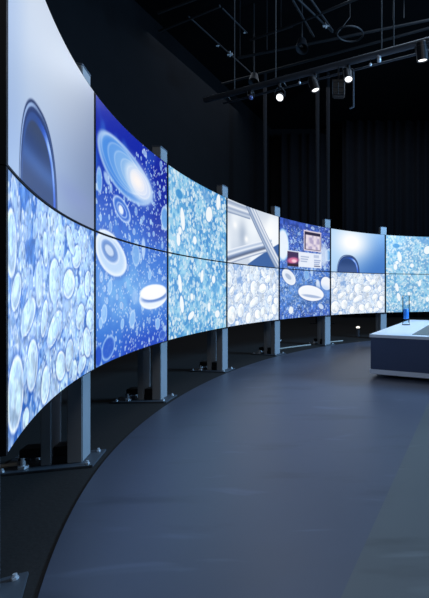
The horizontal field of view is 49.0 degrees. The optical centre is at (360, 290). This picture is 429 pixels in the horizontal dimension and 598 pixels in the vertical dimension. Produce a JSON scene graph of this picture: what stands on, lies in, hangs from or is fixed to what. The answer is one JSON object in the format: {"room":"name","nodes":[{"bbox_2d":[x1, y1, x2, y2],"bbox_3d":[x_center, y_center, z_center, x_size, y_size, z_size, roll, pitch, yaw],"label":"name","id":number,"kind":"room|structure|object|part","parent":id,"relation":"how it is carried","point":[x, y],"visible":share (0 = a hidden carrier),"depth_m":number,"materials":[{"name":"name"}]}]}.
{"room":"exhibition hall","nodes":[
{"label":"exhibition hall","id":0,"kind":"room"},
{"bbox_2d":[45,0,270,213],"bbox_3d":[-5.370,-2.470,4.750,0.196,6.700,21.922,0,0,11],"label":"wall","id":1,"kind":"structure","parent":0,"point":[149,82],"depth_m":9.59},
{"bbox_2d":[0,315,428,597],"bbox_3d":[2.000,0.980,6.500,32.000,0.200,25.000,0,0,0],"label":"floor","id":2,"kind":"structure","parent":0,"point":[35,508],"depth_m":2.91,"materials":[{"name":"black carpet"}]},
{"bbox_2d":[0,462,18,467],"bbox_3d":[-2.191,0.859,1.971,1.056,0.032,0.018,0,0,-15],"label":"cable","id":3,"kind":"object","parent":2,"relation":"on","point":[16,463],"visible":1,"depth_m":2.10,"materials":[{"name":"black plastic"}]},
{"bbox_2d":[0,571,28,597],"bbox_3d":[-1.150,-0.134,1.127,0.420,2.027,0.230,0,0,-31],"label":"display stand","id":4,"kind":"object","parent":2,"relation":"on","point":[13,586],"visible":0.53,"depth_m":1.26,"materials":[{"name":"grey paint"}]},
{"bbox_2d":[0,165,93,456],"bbox_3d":[-1.134,0.049,1.582,0.084,0.697,1.244,0,0,-23],"label":"display","id":5,"kind":"object","parent":4,"relation":"attached to","point":[47,257],"visible":1,"depth_m":1.37,"materials":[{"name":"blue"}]},
{"bbox_2d":[0,0,93,229],"bbox_3d":[-1.134,-0.651,1.582,0.084,0.697,1.244,0,0,-23],"label":"display","id":6,"kind":"object","parent":4,"relation":"attached to","point":[47,103],"visible":1,"depth_m":1.48,"materials":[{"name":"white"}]},
{"bbox_2d":[0,62,105,475],"bbox_3d":[-1.565,-0.134,2.191,0.420,2.027,0.230,0,0,-16],"label":"display stand","id":7,"kind":"object","parent":2,"relation":"on","point":[52,454],"visible":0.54,"depth_m":2.16,"materials":[{"name":"metal"}]},
{"bbox_3d":[-1.573,-0.056,2.187,0.047,1.848,0.125,0,0,-16],"label":"post","id":8,"kind":"part","parent":7,"relation":"part of","materials":[{"name":"grey metal"}]},
{"bbox_3d":[-1.565,0.874,2.191,0.420,0.012,0.230,0,0,-16],"label":"plate","id":9,"kind":"part","parent":7,"relation":"part of","materials":[{"name":"metal"}]},
{"bbox_3d":[-1.453,-0.136,2.221,0.068,2.008,0.125,0,0,-16],"label":"post","id":10,"kind":"part","parent":7,"relation":"part of","materials":[{"name":"grey metal"}]},
{"bbox_2d":[93,92,166,251],"bbox_3d":[-1.471,-0.651,2.772,0.081,0.697,1.243,0,0,-8],"label":"display","id":11,"kind":"object","parent":7,"relation":"attached to","point":[130,181],"visible":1,"depth_m":2.66,"materials":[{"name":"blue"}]},
{"bbox_2d":[94,231,166,368],"bbox_3d":[-1.471,0.049,2.772,0.081,0.697,1.243,0,0,-8],"label":"display","id":12,"kind":"object","parent":7,"relation":"attached to","point":[130,280],"visible":1,"depth_m":2.66,"materials":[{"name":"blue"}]},
{"bbox_2d":[111,146,176,403],"bbox_3d":[-1.735,-0.134,3.467,0.420,2.027,0.230,0,0,-2],"label":"display stand","id":13,"kind":"object","parent":2,"relation":"on","point":[143,393],"visible":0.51,"depth_m":3.41,"materials":[{"name":"metal"}]},
{"bbox_3d":[-1.744,-0.056,3.465,0.047,1.848,0.125,0,0,-2],"label":"post","id":14,"kind":"part","parent":13,"relation":"part of","materials":[{"name":"grey metal"}]},
{"bbox_3d":[-1.735,0.874,3.467,0.420,0.012,0.230,0,0,-2],"label":"plate","id":15,"kind":"part","parent":13,"relation":"part of","materials":[{"name":"metal"}]},
{"bbox_3d":[-1.619,-0.136,3.470,0.068,2.008,0.125,0,0,-2],"label":"post","id":16,"kind":"part","parent":13,"relation":"part of","materials":[{"name":"grey metal"}]},
{"bbox_2d":[167,253,226,340],"bbox_3d":[-1.519,0.049,4.011,0.077,0.697,1.241,0,0,4],"label":"display","id":17,"kind":"object","parent":13,"relation":"attached to","point":[196,287],"visible":1,"depth_m":3.91,"materials":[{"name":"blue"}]},
{"bbox_2d":[167,164,226,261],"bbox_3d":[-1.519,-0.651,4.011,0.077,0.697,1.241,0,0,4],"label":"display","id":18,"kind":"object","parent":13,"relation":"attached to","point":[196,214],"visible":1,"depth_m":3.91,"materials":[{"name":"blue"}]},
{"bbox_2d":[190,185,234,372],"bbox_3d":[-1.631,-0.134,4.745,0.420,2.027,0.230,0,0,10],"label":"display stand","id":19,"kind":"object","parent":2,"relation":"on","point":[221,365],"visible":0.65,"depth_m":4.68,"materials":[{"name":"metal"}]},
{"bbox_3d":[-1.640,-0.056,4.744,0.047,1.848,0.125,0,0,10],"label":"post","id":20,"kind":"part","parent":19,"relation":"part of","materials":[{"name":"grey metal"}]},
{"bbox_3d":[-1.631,0.874,4.745,0.420,0.012,0.230,0,0,10],"label":"plate","id":21,"kind":"part","parent":19,"relation":"part of","materials":[{"name":"metal"}]},
{"bbox_3d":[-1.518,-0.136,4.722,0.068,2.008,0.125,0,0,10],"label":"post","id":22,"kind":"part","parent":19,"relation":"part of","materials":[{"name":"grey metal"}]},
{"bbox_2d":[226,198,278,267],"bbox_3d":[-1.308,-0.651,5.232,0.080,0.697,1.243,0,0,16],"label":"display","id":23,"kind":"object","parent":19,"relation":"attached to","point":[252,234],"visible":1,"depth_m":5.18,"materials":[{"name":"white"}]},
{"bbox_2d":[257,73,266,323],"bbox_3d":[-2.554,-2.465,11.500,0.360,6.690,0.360,0,0,0],"label":"upright pole","id":24,"kind":"object","parent":2,"relation":"on","point":[264,75],"visible":0.52,"depth_m":11.46,"materials":[{"name":"black metal"}]},
{"bbox_2d":[251,206,285,355],"bbox_3d":[-1.273,-0.134,5.949,0.420,2.027,0.230,0,0,23],"label":"display stand","id":25,"kind":"object","parent":2,"relation":"on","point":[271,347],"visible":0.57,"depth_m":5.89,"materials":[{"name":"metal"}]},
{"bbox_2d":[227,263,278,326],"bbox_3d":[-1.308,0.049,5.232,0.080,0.697,1.243,0,0,16],"label":"display","id":26,"kind":"object","parent":25,"relation":"attached to","point":[252,291],"visible":1,"depth_m":5.18,"materials":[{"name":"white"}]},
{"bbox_3d":[-1.282,-0.056,5.949,0.047,1.848,0.125,0,0,23],"label":"post","id":27,"kind":"part","parent":25,"relation":"part of","materials":[{"name":"grey metal"}]},
{"bbox_3d":[-1.273,0.874,5.949,0.420,0.012,0.230,0,0,23],"label":"plate","id":28,"kind":"part","parent":25,"relation":"part of","materials":[{"name":"metal"}]},
{"bbox_3d":[-1.167,-0.136,5.901,0.068,2.008,0.125,0,0,23],"label":"post","id":29,"kind":"part","parent":25,"relation":"part of","materials":[{"name":"grey metal"}]},
{"bbox_2d":[279,268,329,319],"bbox_3d":[-0.830,0.049,6.375,0.088,0.697,1.245,0,0,30],"label":"display","id":30,"kind":"object","parent":25,"relation":"attached to","point":[302,293],"visible":1,"depth_m":6.35,"materials":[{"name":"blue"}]},
{"bbox_2d":[279,217,329,271],"bbox_3d":[-0.830,-0.651,6.375,0.088,0.697,1.245,0,0,30],"label":"display","id":31,"kind":"object","parent":25,"relation":"attached to","point":[302,246],"visible":1,"depth_m":6.35,"materials":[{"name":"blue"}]},
{"bbox_2d":[280,344,310,348],"bbox_3d":[-1.085,0.868,6.536,0.077,0.022,0.910,0,0,35],"label":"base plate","id":32,"kind":"object","parent":2,"relation":"on","point":[306,344],"visible":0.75,"depth_m":6.65,"materials":[{"name":"grey metal"}]},
{"bbox_2d":[281,133,325,226],"bbox_3d":[-1.875,-2.230,14.615,1.650,6.180,0.170,0,0,0],"label":"curtain","id":33,"kind":"object","parent":2,"relation":"on","point":[298,151],"visible":0.31,"depth_m":14.59,"materials":[{"name":"black fabric"}]},
{"bbox_2d":[310,74,318,323],"bbox_3d":[-1.150,-2.465,11.500,0.360,6.690,0.360,0,0,0],"label":"upright pole","id":34,"kind":"object","parent":2,"relation":"on","point":[317,93],"visible":0.51,"depth_m":11.46,"materials":[{"name":"black metal"}]},
{"bbox_2d":[307,219,334,345],"bbox_3d":[-0.641,-0.134,7.024,0.420,2.027,0.230,0,0,39],"label":"display stand","id":35,"kind":"object","parent":2,"relation":"on","point":[323,322],"visible":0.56,"depth_m":6.94,"materials":[{"name":"metal"}]},
{"bbox_3d":[-0.650,-0.056,7.027,0.047,1.848,0.125,0,0,39],"label":"post","id":36,"kind":"part","parent":35,"relation":"part of","materials":[{"name":"grey metal"}]},
{"bbox_3d":[-0.641,0.874,7.024,0.420,0.012,0.230,0,0,39],"label":"plate","id":37,"kind":"part","parent":35,"relation":"part of","materials":[{"name":"metal"}]},
{"bbox_3d":[-0.553,-0.136,6.948,0.068,2.008,0.125,0,0,39],"label":"post","id":38,"kind":"part","parent":35,"relation":"part of","materials":[{"name":"grey metal"}]},
{"bbox_2d":[330,272,384,314],"bbox_3d":[-0.052,0.049,7.337,1.250,0.697,0.102,0,0,-42],"label":"display","id":39,"kind":"object","parent":35,"relation":"attached to","point":[350,293],"visible":1,"depth_m":7.33,"materials":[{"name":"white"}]},
{"bbox_2d":[330,228,384,273],"bbox_3d":[-0.052,-0.651,7.337,1.250,0.697,0.102,0,0,-42],"label":"display","id":40,"kind":"object","parent":35,"relation":"attached to","point":[350,251],"visible":1,"depth_m":7.33,"materials":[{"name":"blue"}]},
{"bbox_2d":[326,72,334,323],"bbox_3d":[-0.869,-2.465,11.500,0.360,6.690,0.360,0,0,0],"label":"upright pole","id":41,"kind":"object","parent":2,"relation":"on","point":[327,73],"visible":0.52,"depth_m":11.45,"materials":[{"name":"black metal"}]},
{"bbox_2d":[356,326,359,336],"bbox_3d":[-0.048,0.780,8.200,0.072,0.200,0.072,0,0,0],"label":"marker light","id":42,"kind":"object","parent":2,"relation":"on","point":[357,327],"visible":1,"depth_m":8.18,"materials":[{"name":"grey metal"}]},
{"bbox_2d":[368,227,386,337],"bbox_3d":[0.348,-0.134,7.893,0.230,2.027,0.420,0,0,-29],"label":"display stand","id":43,"kind":"object","parent":2,"relation":"on","point":[380,317],"visible":0.27,"depth_m":7.77,"materials":[{"name":"metal"}]},
{"bbox_3d":[0.342,-0.056,7.899,0.125,1.848,0.047,0,0,-29],"label":"post","id":44,"kind":"part","parent":43,"relation":"part of","materials":[{"name":"grey metal"}]},
{"bbox_3d":[0.402,-0.136,7.790,0.125,2.008,0.068,0,0,-29],"label":"post","id":45,"kind":"part","parent":43,"relation":"part of","materials":[{"name":"grey metal"}]},
{"bbox_2d":[385,274,428,312],"bbox_3d":[1.023,0.049,7.929,1.250,0.697,0.102,0,0,-16],"label":"display","id":46,"kind":"object","parent":43,"relation":"attached to","point":[416,286],"visible":0.96,"depth_m":7.88,"materials":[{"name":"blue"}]},
{"bbox_2d":[385,235,428,273],"bbox_3d":[1.023,-0.651,7.929,1.250,0.697,0.102,0,0,-16],"label":"display","id":47,"kind":"object","parent":43,"relation":"attached to","point":[403,254],"visible":1,"depth_m":7.88,"materials":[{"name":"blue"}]},
{"bbox_2d":[342,120,428,316],"bbox_3d":[4.200,-2.330,14.015,9.600,6.380,0.170,0,0,0],"label":"curtain","id":48,"kind":"object","parent":2,"relation":"on","point":[385,165],"visible":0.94,"depth_m":13.99,"materials":[{"name":"black fabric"}]},
{"bbox_2d":[38,341,428,597],"bbox_3d":[2.491,0.877,2.478,10.057,0.006,12.531,0,0,15],"label":"floor","id":49,"kind":"structure","parent":0,"point":[273,477],"depth_m":1.83,"materials":[{"name":"grey concrete"}]},
{"bbox_2d":[369,320,428,378],"bbox_3d":[1.511,0.655,4.915,2.686,0.437,2.242,0,0,24],"label":"counter","id":50,"kind":"object","parent":49,"relation":"on","point":[399,349],"depth_m":4.23,"materials":[{"name":"white"}]},
{"bbox_2d":[369,320,428,339],"bbox_3d":[1.511,0.455,4.915,2.686,0.029,2.242,0,0,24],"label":"countertop","id":51,"kind":"structure","parent":50,"relation":"on","point":[399,331],"depth_m":4.61,"materials":[{"name":"white plastic"}]},
{"bbox_2d":[402,296,409,324],"bbox_3d":[0.582,0.252,5.500,0.103,0.376,0.103,0,0,0],"label":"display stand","id":52,"kind":"object","parent":50,"relation":"on","point":[405,312],"visible":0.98,"depth_m":5.49,"materials":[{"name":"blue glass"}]},
{"bbox_3d":[1.513,0.439,4.713,1.883,0.003,1.597,0,0,24],"label":"inset panel","id":53,"kind":"part","parent":50,"relation":"part of","materials":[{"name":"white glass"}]},
{"bbox_2d":[135,0,428,128],"bbox_3d":[2.000,-5.920,6.500,32.000,0.200,25.000,0,0,0],"label":"ceiling","id":54,"kind":"structure","parent":0,"point":[398,90],"depth_m":10.47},
{"bbox_2d":[248,3,258,84],"bbox_3d":[-2.157,-4.983,8.720,0.219,1.667,0.263,0,0,0],"label":"lamp","id":55,"kind":"object","parent":54,"relation":"hanging from","point":[253,79],"visible":0.91,"depth_m":8.71,"materials":[{"name":"black metal"}]},
{"bbox_2d":[157,0,428,84],"bbox_3d":[0.001,-5.191,7.002,7.814,1.251,2.556,0,0,25],"label":"grid","id":56,"kind":"object","parent":54,"relation":"hanging from","point":[326,25],"visible":0.94,"depth_m":7.63,"materials":[{"name":"black metal"}]},
{"bbox_2d":[296,0,307,54],"bbox_3d":[-1.018,-4.983,7.508,0.219,1.667,0.263,0,0,0],"label":"lamp","id":57,"kind":"object","parent":54,"relation":"hanging from","point":[301,47],"visible":1,"depth_m":7.50,"materials":[{"name":"black metal"}]},
{"bbox_2d":[203,0,428,103],"bbox_3d":[0.622,-4.223,4.783,6.314,3.186,0.150,0,0,26],"label":"bar","id":58,"kind":"object","parent":54,"relation":"hanging from","point":[378,54],"visible":0.91,"depth_m":5.31,"materials":[{"name":"black metal"}]},
{"bbox_3d":[-1.731,-4.278,5.906,0.015,3.076,0.015,0,0,-22],"label":"hanger rod","id":59,"kind":"part","parent":58,"relation":"part of","materials":[{"name":"black metal"}]},
{"bbox_2d":[247,90,253,99],"bbox_3d":[-1.477,-2.615,5.780,0.097,0.137,0.121,0,0,0],"label":"spotlight","id":60,"kind":"object","parent":58,"relation":"hanging from","point":[250,96],"visible":1,"depth_m":5.76,"materials":[{"name":"black metal"}]},
{"bbox_3d":[-1.104,-4.278,5.596,0.015,3.076,0.015,0,0,22],"label":"hanger rod","id":61,"kind":"part","parent":58,"relation":"part of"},
{"bbox_2d":[274,83,284,101],"bbox_3d":[-1.050,-2.558,5.590,0.139,0.244,0.180,0,0,0],"label":"spotlight","id":62,"kind":"object","parent":58,"relation":"hanging from","point":[279,96],"visible":1,"depth_m":5.55,"materials":[{"name":"black metal"}]},
{"bbox_2d":[308,73,319,92],"bbox_3d":[-0.573,-2.563,5.297,0.136,0.233,0.138,0,0,-42],"label":"spotlight","id":63,"kind":"object","parent":58,"relation":"hanging from","point":[312,80],"visible":1,"depth_m":5.26,"materials":[{"name":"black metal"}]},
{"bbox_2d":[332,67,344,98],"bbox_3d":[-0.265,-2.505,5.180,0.150,0.354,0.121,0,0,0],"label":"speaker","id":64,"kind":"object","parent":58,"relation":"hanging from","point":[338,85],"visible":1,"depth_m":5.13,"materials":[{"name":"black metal"}]},
{"bbox_2d":[342,65,353,82],"bbox_3d":[-0.149,-2.576,5.111,0.141,0.208,0.132,0,0,36],"label":"spotlight","id":65,"kind":"object","parent":58,"relation":"hanging from","point":[348,78],"visible":1,"depth_m":5.09,"materials":[{"name":"black metal"}]},
{"bbox_2d":[350,76,353,108],"bbox_3d":[-0.104,-2.407,5.180,0.059,0.449,0.020,0,0,0],"label":"rod","id":66,"kind":"object","parent":58,"relation":"hanging from","point":[353,76],"visible":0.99,"depth_m":5.17,"materials":[{"name":"black metal"}]},
{"bbox_3d":[0.240,-4.278,4.930,0.015,3.076,0.015,0,0,-22],"label":"hanger rod","id":67,"kind":"part","parent":58,"relation":"part of","materials":[{"name":"black metal"}]},
{"bbox_3d":[0.375,-4.278,4.863,0.015,3.076,0.015,0,0,22],"label":"hanger rod","id":68,"kind":"part","parent":58,"relation":"part of","materials":[{"name":"black metal"}]},
{"bbox_2d":[415,40,428,62],"bbox_3d":[0.666,-2.597,4.673,0.148,0.214,0.150,0,0,0],"label":"spotlight","id":69,"kind":"object","parent":58,"relation":"hanging from","point":[421,49],"visible":1,"depth_m":4.62,"materials":[{"name":"black metal"}]},
{"bbox_2d":[336,17,363,41],"bbox_3d":[-0.177,-5.061,7.242,0.468,1.510,0.468,0,0,0],"label":"ring","id":70,"kind":"object","parent":54,"relation":"hanging from","point":[343,26],"visible":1,"depth_m":7.24,"materials":[{"name":"black metal"}]},
{"bbox_2d":[271,129,341,229],"bbox_3d":[7.287,-2.470,15.600,21.427,6.700,0.200,0,0,0],"label":"wall","id":71,"kind":"structure","parent":0,"point":[335,134],"depth_m":15.50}
]}

